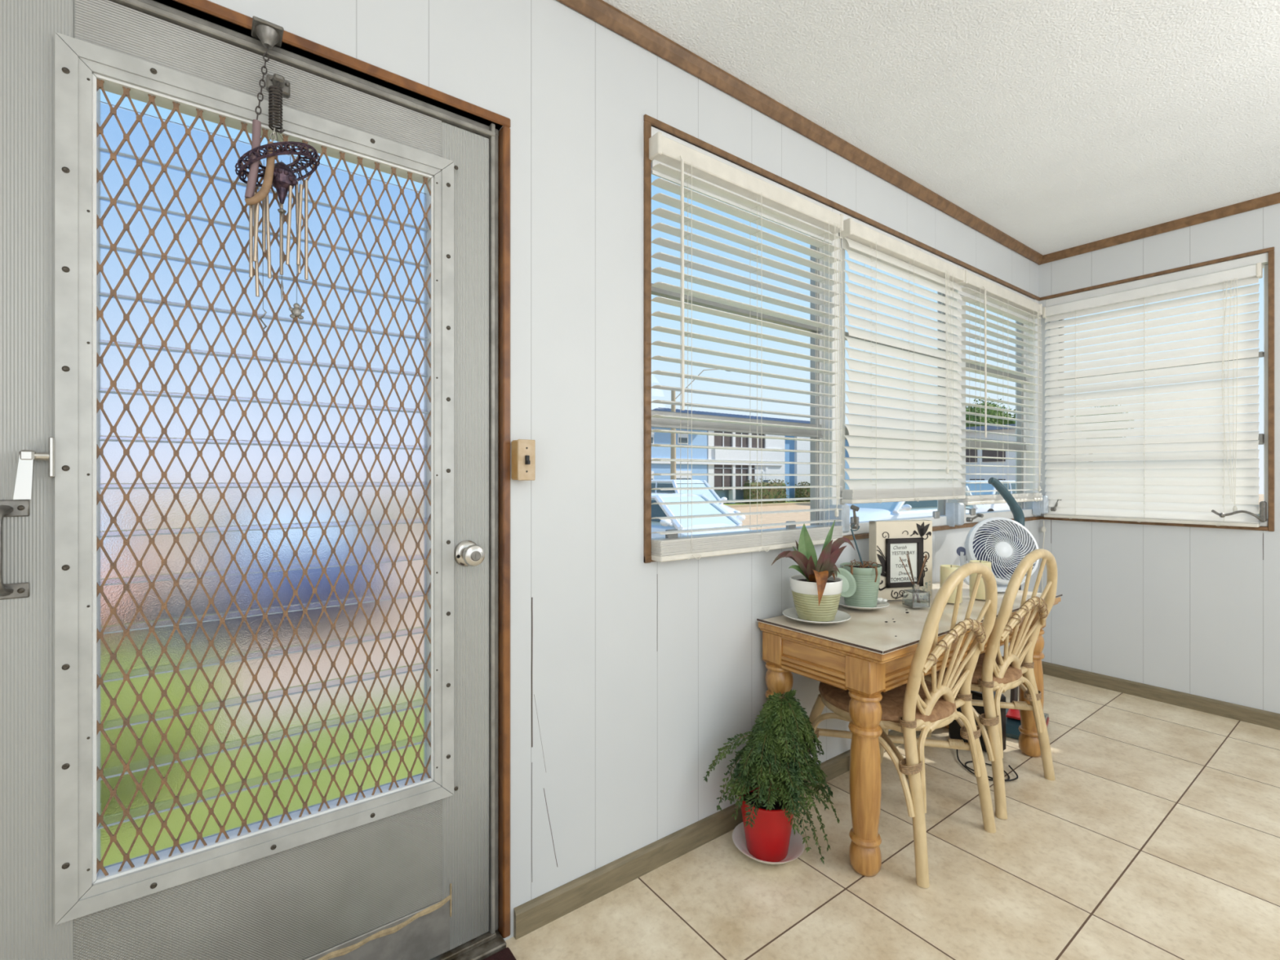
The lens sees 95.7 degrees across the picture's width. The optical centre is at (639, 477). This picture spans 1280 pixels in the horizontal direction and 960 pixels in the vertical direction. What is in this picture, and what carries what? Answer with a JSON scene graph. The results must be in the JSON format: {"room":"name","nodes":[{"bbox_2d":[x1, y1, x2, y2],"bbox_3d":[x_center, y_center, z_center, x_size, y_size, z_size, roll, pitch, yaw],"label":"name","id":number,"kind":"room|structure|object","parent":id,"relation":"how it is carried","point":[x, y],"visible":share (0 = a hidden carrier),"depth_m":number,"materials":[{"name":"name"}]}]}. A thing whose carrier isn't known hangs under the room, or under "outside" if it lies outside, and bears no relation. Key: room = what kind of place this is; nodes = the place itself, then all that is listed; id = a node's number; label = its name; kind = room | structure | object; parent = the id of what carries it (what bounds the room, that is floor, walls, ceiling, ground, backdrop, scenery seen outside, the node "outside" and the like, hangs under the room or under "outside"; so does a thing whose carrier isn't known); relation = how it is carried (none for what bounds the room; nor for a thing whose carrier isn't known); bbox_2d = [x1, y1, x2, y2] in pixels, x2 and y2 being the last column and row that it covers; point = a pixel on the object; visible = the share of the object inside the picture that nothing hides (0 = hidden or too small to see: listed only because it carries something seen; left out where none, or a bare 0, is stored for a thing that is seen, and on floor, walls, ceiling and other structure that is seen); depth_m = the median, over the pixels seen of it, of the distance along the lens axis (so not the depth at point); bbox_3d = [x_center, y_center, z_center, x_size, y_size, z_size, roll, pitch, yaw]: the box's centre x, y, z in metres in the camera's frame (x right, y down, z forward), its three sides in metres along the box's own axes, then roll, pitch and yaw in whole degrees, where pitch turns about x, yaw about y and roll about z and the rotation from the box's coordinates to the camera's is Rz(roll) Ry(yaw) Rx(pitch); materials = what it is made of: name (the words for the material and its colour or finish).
{"room":"sunroom","nodes":[
{"label":"sunroom","id":0,"kind":"room"},
{"bbox_2d":[155,0,1039,941],"bbox_3d":[0.053,-0.074,1.859,5.890,2.548,0.100,0,0,-36],"label":"wall","id":1,"kind":"structure","parent":0,"point":[629,676],"depth_m":1.67,"materials":[{"name":"white paint"}]},
{"bbox_2d":[0,0,488,959],"bbox_3d":[-0.756,0.148,1.225,0.906,2.036,0.131,0,0,-34],"label":"door","id":2,"kind":"structure","parent":1,"relation":"in","point":[244,566],"depth_m":1.18,"materials":[{"name":"metal"}]},
{"bbox_2d":[244,15,290,205],"bbox_3d":[-0.752,-0.717,1.173,0.067,0.373,0.088,0,0,-23],"label":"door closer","id":3,"kind":"object","parent":2,"relation":"hanging from","point":[270,34],"visible":1,"depth_m":1.15,"materials":[{"name":"metal"}]},
{"bbox_2d":[235,129,319,329],"bbox_3d":[-0.729,-0.501,1.171,0.147,0.414,0.066,0,0,-36],"label":"wind chime","id":4,"kind":"object","parent":3,"relation":"hanging from","point":[284,180],"visible":0.97,"depth_m":1.17,"materials":[{"name":"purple metal"}]},
{"bbox_2d":[258,216,266,329],"bbox_3d":[-0.752,-0.407,1.156,0.014,0.226,0.010,0,0,-36],"label":"pendant","id":5,"kind":"object","parent":4,"relation":"attached to","point":[264,218],"depth_m":1.16,"materials":[{"name":"metal"}]},
{"bbox_2d":[277,208,286,299],"bbox_3d":[-0.726,-0.453,1.175,0.016,0.185,0.015,0,0,-36],"label":"pendant","id":6,"kind":"object","parent":4,"relation":"attached to","point":[281,211],"depth_m":1.18,"materials":[{"name":"metal"}]},
{"bbox_2d":[288,224,304,319],"bbox_3d":[-0.705,-0.423,1.191,0.028,0.194,0.007,0,0,-36],"label":"pendant","id":7,"kind":"object","parent":4,"relation":"attached to","point":[296,312],"depth_m":1.19,"materials":[{"name":"metal"}]},
{"bbox_2d":[108,0,498,933],"bbox_3d":[-0.786,0.146,1.236,1.000,2.108,0.088,0,0,-36],"label":"trim","id":8,"kind":"structure","parent":1,"relation":"attached to","point":[151,7],"depth_m":1.49,"materials":[{"name":"wood"}]},
{"bbox_2d":[153,0,510,938],"bbox_3d":[-0.785,0.134,1.237,1.042,2.132,0.106,0,0,-36],"label":"trim","id":9,"kind":"structure","parent":1,"relation":"attached to","point":[215,11],"depth_m":1.50,"materials":[{"name":"brown wood"}]},
{"bbox_2d":[430,929,506,959],"bbox_3d":[-0.776,1.185,1.223,1.000,0.030,0.120,0,0,-36],"label":"threshold","id":10,"kind":"object","parent":1,"relation":"attached to","point":[482,947],"depth_m":1.45,"materials":[{"name":"metal"}]},
{"bbox_2d":[511,439,535,480],"bbox_3d":[-0.300,-0.044,1.498,0.048,0.105,0.061,0,0,-36],"label":"light switch","id":11,"kind":"object","parent":1,"relation":"attached to","point":[522,451],"visible":1,"depth_m":1.49,"materials":[{"name":"beige plastic"}]},
{"bbox_2d":[651,235,859,538],"bbox_3d":[0.424,-0.420,2.057,0.962,1.330,0.221,0,0,-36],"label":"window","id":12,"kind":"structure","parent":1,"relation":"in","point":[844,514],"depth_m":2.26,"materials":[{"name":"white metal"}]},
{"bbox_2d":[648,131,843,562],"bbox_3d":[0.419,-0.390,2.019,0.930,1.293,0.072,0,0,-36],"label":"blind","id":13,"kind":"object","parent":12,"relation":"attached to","point":[672,161],"visible":0.94,"depth_m":1.97,"materials":[{"name":"beige paint"}]},
{"bbox_2d":[513,689,1007,939],"bbox_3d":[1.066,1.163,2.534,3.458,0.074,0.014,0,0,-36],"label":"baseboard","id":14,"kind":"structure","parent":1,"relation":"attached to","point":[535,913],"depth_m":1.72,"materials":[{"name":"beige wood"}]},
{"bbox_2d":[556,0,1043,265],"bbox_3d":[0.093,-1.327,1.805,5.890,0.043,0.034,0,0,-36],"label":"trim","id":15,"kind":"structure","parent":1,"relation":"attached to","point":[600,11],"depth_m":2.07,"materials":[{"name":"brown wood"}]},
{"bbox_2d":[644,114,1039,563],"bbox_3d":[1.206,-0.422,2.701,3.034,1.366,0.110,0,0,-36],"label":"trim","id":16,"kind":"structure","parent":1,"relation":"attached to","point":[649,121],"depth_m":1.77,"materials":[{"name":"brown wood"}]},
{"bbox_2d":[651,126,1039,553],"bbox_3d":[1.213,-0.422,2.712,3.008,1.325,0.101,0,0,-36],"label":"trim","id":17,"kind":"structure","parent":1,"relation":"attached to","point":[1028,511],"depth_m":2.37,"materials":[{"name":"white paint"}]},
{"bbox_2d":[844,291,983,526],"bbox_3d":[1.249,-0.420,2.664,1.000,1.330,0.221,0,0,-36],"label":"window","id":18,"kind":"structure","parent":1,"relation":"in","point":[953,512],"depth_m":2.86,"materials":[{"name":"white metal"}]},
{"bbox_2d":[840,217,965,503],"bbox_3d":[1.221,-0.464,2.609,0.972,1.145,0.072,0,0,-36],"label":"blind","id":19,"kind":"object","parent":18,"relation":"attached to","point":[916,480],"visible":0.99,"depth_m":2.56,"materials":[{"name":"beige paint"}]},
{"bbox_2d":[965,320,1061,515],"bbox_3d":[2.078,-0.420,3.269,0.954,1.330,0.229,0,0,-36],"label":"window","id":20,"kind":"structure","parent":1,"relation":"in","point":[1039,508],"depth_m":3.54,"materials":[{"name":"white metal"}]},
{"bbox_2d":[957,270,1042,505],"bbox_3d":[2.008,-0.447,3.189,0.963,1.179,0.072,0,0,-36],"label":"blind","id":21,"kind":"object","parent":20,"relation":"attached to","point":[978,291],"visible":0.85,"depth_m":3.17,"materials":[{"name":"beige paint"}]},
{"bbox_2d":[723,501,808,505],"bbox_3d":[3.912,1.840,36.847,130.000,0.320,5.300,0,0,-36],"label":"lawn","id":22,"kind":"structure","parent":0,"point":[725,504],"depth_m":37.53,"materials":[{"name":"green plant"}]},
{"bbox_2d":[742,478,789,503],"bbox_3d":[8.277,0.913,37.733,3.992,1.786,0.951,0,0,-36],"label":"hedge","id":23,"kind":"object","parent":22,"relation":"on","point":[763,493],"visible":0.76,"depth_m":37.35,"materials":[{"name":"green plant"}]},
{"bbox_2d":[794,480,809,502],"bbox_3d":[11.753,1.024,40.303,2.512,1.586,0.933,0,0,-36],"label":"hedge","id":24,"kind":"object","parent":22,"relation":"on","point":[799,492],"visible":0.5,"depth_m":39.75,"materials":[{"name":"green plant"}]},
{"bbox_2d":[965,396,1015,424],"bbox_3d":[33.705,-2.973,56.070,6.265,9.555,6.853,0,0,-7],"label":"tree","id":25,"kind":"object","parent":22,"relation":"on","point":[998,413],"visible":0.12,"depth_m":54.10,"materials":[{"name":"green plant"}]},
{"bbox_2d":[505,674,1279,959],"bbox_3d":[1.165,1.260,0.433,5.990,0.120,3.715,0,0,-36],"label":"floor","id":26,"kind":"structure","parent":0,"point":[1155,835],"depth_m":1.77,"materials":[{"name":"tile"}]},
{"bbox_2d":[483,946,516,959],"bbox_3d":[-0.349,1.194,1.067,0.503,0.012,0.632,0,0,-36],"label":"doormat","id":27,"kind":"object","parent":26,"relation":"on","point":[506,953],"visible":1,"depth_m":1.44,"materials":[{"name":"red fabric"}]},
{"bbox_2d":[732,822,804,865],"bbox_3d":[0.411,1.180,1.857,0.228,0.039,0.228,0,0,-36],"label":"saucer","id":28,"kind":"object","parent":26,"relation":"on","point":[796,847],"visible":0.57,"depth_m":1.85,"materials":[{"name":"white ceramic"}]},
{"bbox_2d":[702,688,839,864],"bbox_3d":[0.442,0.936,1.854,0.392,0.520,0.304,0,0,-39],"label":"potted trailing plant","id":29,"kind":"object","parent":26,"relation":"on","point":[775,748],"visible":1,"depth_m":1.79,"materials":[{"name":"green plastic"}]},
{"bbox_2d":[739,782,793,862],"bbox_3d":[0.407,1.103,1.855,0.184,0.178,0.184,0,0,-36],"label":"pot","id":30,"kind":"object","parent":29,"relation":"attached to","point":[768,840],"depth_m":1.79,"materials":[{"name":"red ceramic"}]},
{"bbox_2d":[798,561,997,888],"bbox_3d":[0.880,0.734,2.017,0.487,0.938,0.559,0,0,-36],"label":"rattan chair","id":31,"kind":"object","parent":26,"relation":"on","point":[917,704],"visible":0.83,"depth_m":1.84,"materials":[{"name":"wicker"}]},
{"bbox_2d":[756,582,1062,876],"bbox_3d":[1.108,0.849,2.259,1.373,0.702,0.480,0,0,-36],"label":"dining table","id":32,"kind":"object","parent":26,"relation":"on","point":[862,655],"visible":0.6,"depth_m":1.84,"materials":[{"name":"brown wood"}]},
{"bbox_2d":[782,607,850,623],"bbox_3d":[0.619,0.489,2.035,0.230,0.018,0.230,0,0,-36],"label":"saucer","id":33,"kind":"object","parent":32,"relation":"on","point":[841,616],"visible":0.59,"depth_m":2.02,"materials":[{"name":"white ceramic"}]},
{"bbox_2d":[771,520,854,621],"bbox_3d":[0.606,0.321,2.026,0.255,0.340,0.177,0,0,-36],"label":"potted plant","id":34,"kind":"object","parent":33,"relation":"on","point":[816,593],"visible":1,"depth_m":2.01,"materials":[{"name":"green plant"}]},
{"bbox_2d":[831,568,856,597],"bbox_3d":[0.745,0.386,2.129,0.108,0.100,0.063,0,0,-36],"label":"saucer","id":35,"kind":"object","parent":32,"relation":"on","point":[849,584],"visible":0.52,"depth_m":2.14,"materials":[{"name":"green ceramic"}]},
{"bbox_2d":[839,596,889,609],"bbox_3d":[0.852,0.489,2.237,0.206,0.018,0.206,0,0,-36],"label":"saucer","id":36,"kind":"object","parent":32,"relation":"on","point":[879,604],"visible":0.48,"depth_m":2.19,"materials":[{"name":"white ceramic"}]},
{"bbox_2d":[840,559,881,607],"bbox_3d":[0.851,0.406,2.236,0.152,0.170,0.155,0,0,17],"label":"plant pot","id":37,"kind":"object","parent":36,"relation":"on","point":[867,579],"visible":0.82,"depth_m":2.18,"materials":[{"name":"green ceramic"}]},
{"bbox_2d":[850,524,864,568],"bbox_3d":[0.839,0.268,2.237,0.055,0.170,0.007,0,0,0],"label":"stake","id":38,"kind":"object","parent":37,"relation":"in","point":[851,530],"visible":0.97,"depth_m":2.23,"materials":[{"name":"teal plastic"}]},
{"bbox_2d":[869,520,932,599],"bbox_3d":[1.071,0.338,2.371,0.268,0.318,0.058,0,0,-14],"label":"framed sign","id":39,"kind":"object","parent":32,"relation":"on","point":[889,540],"visible":0.94,"depth_m":2.35,"materials":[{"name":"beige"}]},
{"bbox_2d":[899,551,929,608],"bbox_3d":[1.061,0.392,2.240,0.113,0.212,0.070,0,0,-8],"label":"reed diffuser","id":40,"kind":"object","parent":32,"relation":"on","point":[915,590],"visible":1,"depth_m":2.23,"materials":[{"name":"clear glass"}]},
{"bbox_2d":[912,583,919,589],"bbox_3d":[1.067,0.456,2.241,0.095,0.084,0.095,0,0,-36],"label":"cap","id":41,"kind":"object","parent":40,"relation":"attached to","point":[915,586],"depth_m":2.23,"materials":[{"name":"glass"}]},
{"bbox_2d":[940,564,962,603],"bbox_3d":[1.249,0.425,2.326,0.079,0.146,0.079,0,0,-36],"label":"pillar candle","id":42,"kind":"object","parent":32,"relation":"on","point":[945,570],"visible":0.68,"depth_m":2.30,"materials":[{"name":"beige wax"}]},
{"bbox_2d":[969,560,991,599],"bbox_3d":[1.408,0.421,2.397,0.079,0.154,0.079,0,0,-36],"label":"pillar candle","id":43,"kind":"object","parent":32,"relation":"on","point":[980,594],"visible":0.5,"depth_m":2.37,"materials":[{"name":"beige wax"}]},
{"bbox_2d":[956,517,1039,591],"bbox_3d":[1.603,0.338,2.591,0.338,0.320,0.193,0,0,-5],"label":"desk fan","id":44,"kind":"object","parent":32,"relation":"on","point":[1003,542],"visible":0.84,"depth_m":2.56,"materials":[{"name":"white plastic"}]},
{"bbox_2d":[973,520,1035,579],"bbox_3d":[1.599,0.317,2.543,0.271,0.258,0.084,0,0,5],"label":"grille","id":45,"kind":"object","parent":44,"relation":"attached to","point":[998,542],"depth_m":2.56,"materials":[{"name":"white plastic"}]},
{"bbox_2d":[879,548,1057,819],"bbox_3d":[1.324,0.734,2.356,0.487,0.938,0.559,0,0,-36],"label":"rattan chair","id":46,"kind":"object","parent":26,"relation":"on","point":[993,672],"visible":0.76,"depth_m":2.17,"materials":[{"name":"wicker"}]},
{"bbox_2d":[948,690,1005,751],"bbox_3d":[1.508,1.075,2.594,0.101,0.249,0.216,0,0,-36],"label":"case","id":47,"kind":"object","parent":26,"relation":"on","point":[954,727],"visible":0.22,"depth_m":2.54,"materials":[{"name":"black plastic"}]},
{"bbox_2d":[956,749,1017,781],"bbox_3d":[1.407,1.187,2.389,0.184,0.020,0.265,0,0,-36],"label":"loose cable","id":48,"kind":"object","parent":26,"relation":"on","point":[966,766],"visible":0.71,"depth_m":2.35,"materials":[{"name":"black plastic"}]},
{"bbox_2d":[987,477,1048,739],"bbox_3d":[1.803,0.598,2.780,0.247,1.196,0.326,0,0,40],"label":"vacuum cleaner","id":49,"kind":"object","parent":26,"relation":"on","point":[1013,722],"depth_m":2.82,"materials":[{"name":"teal plastic"}]},
{"bbox_2d":[602,0,1279,255],"bbox_3d":[1.165,-1.398,0.433,5.990,0.100,3.715,0,0,-36],"label":"ceiling","id":50,"kind":"structure","parent":0,"point":[1057,125],"depth_m":2.03,"materials":[{"name":"white paint"}]},
{"bbox_2d":[732,493,1263,529],"bbox_3d":[-17.110,1.900,65.392,130.000,0.200,114.400,0,0,-36],"label":"street","id":51,"kind":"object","parent":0,"point":[770,518],"depth_m":27.31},
{"bbox_2d":[651,479,740,517],"bbox_3d":[1.488,0.945,19.228,2.170,1.730,4.300,0,0,-28],"label":"car","id":52,"kind":"object","parent":51,"relation":"on","point":[655,483],"visible":0.2,"depth_m":18.86,"materials":[{"name":"white paint"}]},
{"bbox_2d":[670,368,728,479],"bbox_3d":[3.354,-2.070,30.828,3.664,7.740,0.367,0,0,-18],"label":"utility pole","id":53,"kind":"object","parent":51,"relation":"on","point":[673,468],"visible":0.35,"depth_m":30.24,"materials":[{"name":"metal"}]},
{"bbox_2d":[675,368,728,399],"bbox_3d":[3.440,-4.962,30.859,3.366,1.956,1.225,0,0,-36],"label":"lamp","id":54,"kind":"object","parent":53,"relation":"attached to","point":[709,369],"depth_m":30.76,"materials":[{"name":"metal"}]},
{"bbox_2d":[651,492,751,537],"bbox_3d":[0.683,1.074,11.805,2.170,1.472,4.500,0,0,-36],"label":"car","id":55,"kind":"object","parent":51,"relation":"on","point":[657,510],"visible":0.27,"depth_m":11.14,"materials":[{"name":"white paint"}]},
{"bbox_2d":[659,519,673,526],"bbox_3d":[0.484,0.816,10.485,0.284,0.164,0.136,0,0,-36],"label":"mirror","id":56,"kind":"object","parent":55,"relation":"attached to","point":[666,522],"depth_m":10.42,"materials":[{"name":"white paint"}]},
{"bbox_2d":[736,515,745,521],"bbox_3d":[2.003,0.816,11.603,0.284,0.164,0.136,0,0,-36],"label":"mirror","id":57,"kind":"object","parent":55,"relation":"attached to","point":[741,517],"depth_m":11.56,"materials":[{"name":"white paint"}]},
{"bbox_2d":[651,407,875,503],"bbox_3d":[4.998,-1.485,42.118,35.000,6.569,10.100,0,0,-36],"label":"apartment building","id":58,"kind":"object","parent":51,"relation":"on","point":[657,452],"visible":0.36,"depth_m":37.40,"materials":[{"name":"blue"}]},
{"bbox_2d":[844,485,977,522],"bbox_3d":[6.732,1.005,15.142,4.500,1.610,2.170,0,0,-28],"label":"car","id":59,"kind":"object","parent":51,"relation":"on","point":[903,509],"visible":0.14,"depth_m":14.29,"materials":[{"name":"white paint"}]},
{"bbox_2d":[900,504,911,511],"bbox_3d":[6.375,0.726,13.888,0.136,0.164,0.284,0,0,-28],"label":"mirror","id":60,"kind":"object","parent":59,"relation":"attached to","point":[905,507],"depth_m":13.83,"materials":[{"name":"white paint"}]},
{"bbox_2d":[876,423,1086,480],"bbox_3d":[22.891,-0.575,38.902,11.800,4.750,9.300,0,0,-36],"label":"apartment building","id":61,"kind":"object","parent":51,"relation":"on","point":[972,452],"visible":0.16,"depth_m":33.33,"materials":[{"name":"paint"}]},
{"bbox_2d":[965,405,1000,426],"bbox_3d":[28.675,-2.550,50.691,5.698,8.710,5.783,0,0,-36],"label":"tree","id":62,"kind":"object","parent":51,"relation":"on","point":[968,417],"visible":0.18,"depth_m":48.37,"materials":[{"name":"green plant"}]},
{"bbox_2d":[965,480,1015,512],"bbox_3d":[13.277,0.965,22.445,4.500,1.690,2.170,0,0,-36],"label":"car","id":63,"kind":"object","parent":51,"relation":"on","point":[972,486],"visible":0.08,"depth_m":21.79,"materials":[{"name":"white paint"}]},
{"bbox_2d":[726,502,1259,513],"bbox_3d":[11.354,1.830,26.742,130.000,0.340,19.800,0,0,-36],"label":"curb","id":64,"kind":"object","parent":51,"relation":"on","point":[797,503],"visible":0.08,"depth_m":36.17,"materials":[{"name":"concrete"}]},
{"bbox_2d":[1069,404,1128,477],"bbox_3d":[39.819,-2.393,50.640,5.114,8.397,5.947,0,0,-36],"label":"tree","id":65,"kind":"object","parent":51,"relation":"on","point":[1115,405],"visible":0.02,"depth_m":49.30,"materials":[{"name":"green plant"}]},
{"bbox_2d":[1038,203,1279,713],"bbox_3d":[3.537,-0.074,2.179,0.100,2.548,3.715,0,0,-36],"label":"wall","id":66,"kind":"structure","parent":0,"point":[1193,611],"depth_m":3.06,"materials":[{"name":"white paint"}]},
{"bbox_2d":[1040,520,1045,653],"bbox_3d":[2.458,0.682,3.530,0.026,0.835,0.025,0,0,-36],"label":"cable","id":67,"kind":"object","parent":66,"relation":"attached to","point":[1043,528],"visible":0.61,"depth_m":3.53,"materials":[{"name":"white plastic"}]},
{"bbox_2d":[1039,246,1274,531],"bbox_3d":[2.783,-0.422,3.194,0.110,1.362,0.979,0,0,-36],"label":"trim","id":68,"kind":"structure","parent":66,"relation":"attached to","point":[1270,251],"depth_m":2.79,"materials":[{"name":"brown wood"}]},
{"bbox_2d":[1045,252,1267,526],"bbox_3d":[2.792,-0.423,3.193,0.097,1.322,0.926,0,0,-36],"label":"trim","id":69,"kind":"structure","parent":66,"relation":"attached to","point":[1262,258],"depth_m":3.09,"materials":[{"name":"white paint"}]},
{"bbox_2d":[1049,264,1267,522],"bbox_3d":[2.753,-0.420,3.164,0.194,1.330,0.920,0,0,-36],"label":"window","id":70,"kind":"structure","parent":66,"relation":"in","point":[1263,437],"depth_m":2.83,"materials":[{"name":"white metal"}]},
{"bbox_2d":[1042,262,1262,527],"bbox_3d":[2.715,-0.394,3.147,0.072,1.273,0.909,0,0,-36],"label":"blind","id":71,"kind":"object","parent":70,"relation":"attached to","point":[1171,490],"visible":0.99,"depth_m":3.09,"materials":[{"name":"white paint"}]},
{"bbox_2d":[1038,191,1279,265],"bbox_3d":[3.512,-1.327,2.099,0.034,0.043,3.615,0,0,-36],"label":"trim","id":72,"kind":"structure","parent":66,"relation":"attached to","point":[1274,198],"depth_m":3.06,"materials":[{"name":"brown wood"}]},
{"bbox_2d":[1041,661,1279,729],"bbox_3d":[3.525,1.163,2.099,0.014,0.074,3.600,0,0,-36],"label":"baseboard","id":73,"kind":"structure","parent":66,"relation":"attached to","point":[1223,708],"depth_m":3.07,"materials":[{"name":"beige wood"}]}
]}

